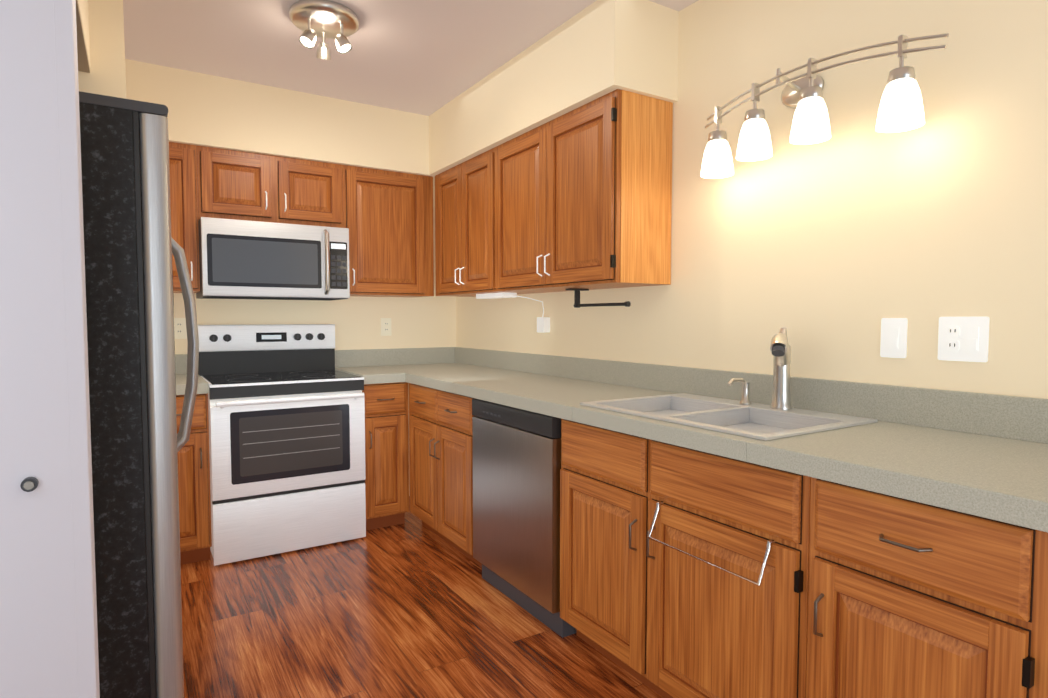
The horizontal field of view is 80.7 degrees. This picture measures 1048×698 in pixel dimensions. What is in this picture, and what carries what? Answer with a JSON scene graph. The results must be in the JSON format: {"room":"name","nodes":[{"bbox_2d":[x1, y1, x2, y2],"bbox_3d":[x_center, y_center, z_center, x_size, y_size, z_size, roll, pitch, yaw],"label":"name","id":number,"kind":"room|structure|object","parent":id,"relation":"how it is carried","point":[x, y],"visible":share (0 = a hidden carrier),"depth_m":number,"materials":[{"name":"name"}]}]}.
{"room":"kitchen","nodes":[
{"label":"kitchen","id":0,"kind":"room"},
{"bbox_2d":[76,0,89,72],"bbox_3d":[-1.638,-1.179,1.613,0.760,0.350,1.180,-2,3,-32],"label":"wall","id":1,"kind":"structure","parent":0,"point":[82,24],"depth_m":2.12,"materials":[{"name":"beige paint"}]},
{"bbox_2d":[78,0,125,98],"bbox_3d":[-2.260,-0.152,2.632,1.000,2.500,1.120,-2,3,-32],"label":"wall","id":2,"kind":"structure","parent":0,"point":[106,75],"depth_m":2.35,"materials":[{"name":"beige paint"}]},
{"bbox_2d":[125,59,428,175],"bbox_3d":[-1.367,-1.269,3.605,1.605,0.365,0.335,-2,3,-32],"label":"soffit","id":3,"kind":"structure","parent":0,"point":[207,110],"depth_m":3.42,"materials":[{"name":"beige paint"}]},
{"bbox_2d":[173,187,455,495],"bbox_3d":[-2.294,-0.187,3.343,4.200,2.500,0.120,-2,3,-32],"label":"wall","id":4,"kind":"structure","parent":0,"point":[424,322],"depth_m":4.04,"materials":[{"name":"beige paint"}]},
{"bbox_2d":[174,318,186,338],"bbox_3d":[-1.948,-0.116,3.487,0.072,0.118,0.008,-2,3,-32],"label":"electrical outlet","id":5,"kind":"object","parent":4,"relation":"attached to","point":[180,330],"visible":0.77,"depth_m":3.49,"materials":[{"name":"beige plastic"}]},
{"bbox_2d":[169,142,200,292],"bbox_3d":[-1.906,-0.689,3.298,0.271,0.762,0.322,-2,3,-32],"label":"upper cabinet","id":6,"kind":"object","parent":4,"relation":"attached to","point":[184,159],"depth_m":3.20,"materials":[{"name":"brown wood"}]},
{"bbox_2d":[201,146,348,227],"bbox_3d":[-1.469,-0.892,3.564,0.761,0.382,0.322,-2,3,-32],"label":"upper cabinet","id":7,"kind":"object","parent":4,"relation":"attached to","point":[237,185],"depth_m":3.43,"materials":[{"name":"brown wood"}]},
{"bbox_2d":[196,217,349,300],"bbox_3d":[-1.425,-0.492,3.515,0.755,0.407,0.481,-2,3,-32],"label":"over-the-range microwave","id":8,"kind":"object","parent":7,"relation":"attached to","point":[244,259],"visible":1,"depth_m":3.34,"materials":[{"name":"grey metal"}]},
{"bbox_2d":[381,318,391,335],"bbox_3d":[-0.922,-0.148,4.132,0.072,0.118,0.008,-2,3,-32],"label":"electrical outlet","id":9,"kind":"object","parent":4,"relation":"attached to","point":[385,326],"visible":1,"depth_m":4.13,"materials":[{"name":"beige plastic"}]},
{"bbox_2d":[345,165,433,297],"bbox_3d":[-0.901,-0.720,3.930,0.578,0.762,0.322,-2,3,-32],"label":"upper cabinet","id":10,"kind":"object","parent":4,"relation":"attached to","point":[385,217],"depth_m":3.79,"materials":[{"name":"brown wood"}]},
{"bbox_2d":[123,0,697,115],"bbox_3d":[-0.484,-1.350,0.522,4.320,0.100,6.720,-2,3,-32],"label":"ceiling","id":11,"kind":"structure","parent":0,"point":[426,57],"depth_m":2.86,"materials":[{"name":"beige paint"}]},
{"bbox_2d":[289,0,358,59],"bbox_3d":[-0.837,-1.322,2.596,0.280,0.158,0.280,-2,3,-32],"label":"spotlight fixture","id":12,"kind":"object","parent":11,"relation":"attached to","point":[323,20],"visible":1,"depth_m":2.55,"materials":[{"name":"silver metal"}]},
{"bbox_2d":[180,496,662,697],"bbox_3d":[-0.484,1.247,0.650,4.320,0.100,6.720,-2,3,-32],"label":"floor","id":13,"kind":"structure","parent":0,"point":[412,606],"depth_m":2.41,"materials":[{"name":"brown wood"}]},
{"bbox_2d":[79,91,198,697],"bbox_3d":[-1.422,0.265,1.761,0.877,1.752,0.914,-2,3,-32],"label":"refrigerator","id":14,"kind":"object","parent":13,"relation":"on","point":[131,247],"visible":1,"depth_m":1.51,"materials":[{"name":"grey metal"}]},
{"bbox_2d":[176,393,211,564],"bbox_3d":[-1.819,0.639,3.225,0.270,0.861,0.647,-2,3,-32],"label":"base cabinet","id":15,"kind":"object","parent":13,"relation":"on","point":[193,455],"visible":0.42,"depth_m":3.02,"materials":[{"name":"brown wood"}]},
{"bbox_2d":[175,354,208,394],"bbox_3d":[-1.825,0.126,3.206,0.272,0.163,0.633,-2,3,-32],"label":"countertop","id":16,"kind":"structure","parent":15,"relation":"on","point":[180,359],"depth_m":3.23,"materials":[{"name":"laminate"}]},
{"bbox_2d":[198,324,365,565],"bbox_3d":[-1.356,0.462,3.453,0.759,1.192,0.718,-2,3,-32],"label":"range","id":17,"kind":"object","parent":13,"relation":"on","point":[286,408],"visible":0.98,"depth_m":3.24,"materials":[{"name":"white metal"}]},
{"bbox_2d":[362,382,408,529],"bbox_3d":[-0.940,0.612,3.778,0.278,0.861,0.647,-2,3,-32],"label":"base cabinet","id":18,"kind":"object","parent":13,"relation":"on","point":[386,457],"visible":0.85,"depth_m":3.53,"materials":[{"name":"brown wood"}]},
{"bbox_2d":[335,349,398,383],"bbox_3d":[-0.967,0.100,3.745,0.224,0.163,0.635,-2,3,-32],"label":"countertop","id":19,"kind":"structure","parent":18,"relation":"on","point":[377,366],"depth_m":3.98,"materials":[{"name":"laminate"}]},
{"bbox_2d":[409,383,481,566],"bbox_3d":[-0.216,0.630,3.411,0.647,0.861,0.843,-2,3,-32],"label":"base cabinet","id":20,"kind":"object","parent":13,"relation":"on","point":[441,460],"visible":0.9,"depth_m":3.19,"materials":[{"name":"brown wood"}]},
{"bbox_2d":[472,398,576,637],"bbox_3d":[0.185,0.662,2.763,0.602,0.860,0.653,-2,3,-32],"label":"dishwasher","id":21,"kind":"object","parent":13,"relation":"on","point":[516,496],"visible":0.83,"depth_m":2.53,"materials":[{"name":"grey metal"}]},
{"bbox_2d":[560,419,810,697],"bbox_3d":[0.633,0.697,2.048,0.665,0.861,1.007,-2,3,-32],"label":"base cabinet","id":22,"kind":"object","parent":13,"relation":"on","point":[684,572],"visible":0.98,"depth_m":1.78,"materials":[{"name":"brown wood"}]},
{"bbox_2d":[383,347,1047,532],"bbox_3d":[0.205,0.151,2.711,0.657,0.163,3.635,-2,3,-32],"label":"countertop","id":23,"kind":"structure","parent":22,"relation":"on","point":[983,455],"depth_m":1.71,"materials":[{"name":"laminate"}]},
{"bbox_2d":[580,393,877,440],"bbox_3d":[0.635,0.232,2.051,0.530,0.058,0.780,-2,3,-32],"label":"double-bowl sink","id":24,"kind":"object","parent":23,"relation":"in","point":[765,422],"visible":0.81,"depth_m":2.04,"materials":[{"name":"ceramic"}]},
{"bbox_2d":[728,328,791,409],"bbox_3d":[0.801,0.066,2.058,0.233,0.272,0.283,-2,3,-32],"label":"kitchen faucet","id":25,"kind":"object","parent":23,"relation":"on","point":[780,347],"visible":1,"depth_m":2.06,"materials":[{"name":"silver metal"}]},
{"bbox_2d":[806,477,1047,697],"bbox_3d":[1.035,0.727,1.428,0.647,0.861,0.467,-2,3,-32],"label":"base cabinet","id":26,"kind":"object","parent":13,"relation":"on","point":[909,599],"visible":0.92,"depth_m":1.24,"materials":[{"name":"brown wood"}]},
{"bbox_2d":[428,0,678,187],"bbox_3d":[-0.068,-1.258,3.372,0.345,0.365,2.115,-2,3,-32],"label":"soffit","id":27,"kind":"structure","parent":0,"point":[594,50],"depth_m":2.66,"materials":[{"name":"beige paint"}]},
{"bbox_2d":[456,0,1047,398],"bbox_3d":[1.292,-0.107,1.704,0.120,2.500,6.720,-2,3,-32],"label":"wall","id":28,"kind":"structure","parent":0,"point":[842,241],"depth_m":1.98,"materials":[{"name":"beige paint"}]},
{"bbox_2d":[435,153,485,296],"bbox_3d":[-0.218,-0.706,3.655,0.322,0.762,0.862,-2,3,-32],"label":"upper cabinet","id":29,"kind":"object","parent":28,"relation":"attached to","point":[458,189],"depth_m":3.60,"materials":[{"name":"brown wood"}]},
{"bbox_2d":[476,292,549,332],"bbox_3d":[-0.068,-0.206,3.512,0.248,0.220,0.405,-2,3,-32],"label":"under-cabinet light","id":30,"kind":"object","parent":29,"relation":"attached to","point":[543,324],"visible":1,"depth_m":3.41,"materials":[{"name":"white plastic"}]},
{"bbox_2d":[483,89,672,293],"bbox_3d":[0.217,-0.672,2.966,0.322,0.762,1.036,-2,3,-32],"label":"upper cabinet","id":31,"kind":"object","parent":28,"relation":"attached to","point":[579,197],"depth_m":2.62,"materials":[{"name":"brown wood"}]},
{"bbox_2d":[566,288,630,307],"bbox_3d":[0.347,-0.236,2.814,0.110,0.091,0.385,-2,3,-32],"label":"paper towel holder","id":32,"kind":"object","parent":31,"relation":"attached to","point":[577,304],"visible":1,"depth_m":2.91,"materials":[{"name":"black metal"}]},
{"bbox_2d":[700,33,948,178],"bbox_3d":[0.907,-0.775,1.978,0.202,0.298,0.813,-2,3,-32],"label":"bar light fixture","id":33,"kind":"object","parent":28,"relation":"attached to","point":[901,107],"visible":1,"depth_m":1.91,"materials":[{"name":"white glass"}]},
{"bbox_2d":[880,318,907,357],"bbox_3d":[1.116,-0.034,1.865,0.009,0.120,0.075,-2,3,-32],"label":"switch plate","id":34,"kind":"object","parent":28,"relation":"attached to","point":[893,343],"visible":1,"depth_m":1.86,"materials":[{"name":"white plastic"}]},
{"bbox_2d":[937,316,989,361],"bbox_3d":[1.214,-0.028,1.709,0.009,0.124,0.122,-2,3,-32],"label":"outlet","id":35,"kind":"object","parent":28,"relation":"attached to","point":[966,339],"visible":1,"depth_m":1.71,"materials":[{"name":"white plastic"}]},
{"bbox_3d":[-0.681,-1.093,0.688,0.130,0.430,1.030,-2,3,-32],"label":"wall","id":36,"kind":"structure","parent":0,"visible":0},
{"bbox_2d":[0,0,99,697],"bbox_3d":[-0.663,0.116,0.744,0.167,2.150,1.234,-2,3,-32],"label":"door","id":37,"kind":"structure","parent":36,"relation":"attached to","point":[48,629],"depth_m":1.18,"materials":[{"name":"white"}]}
]}

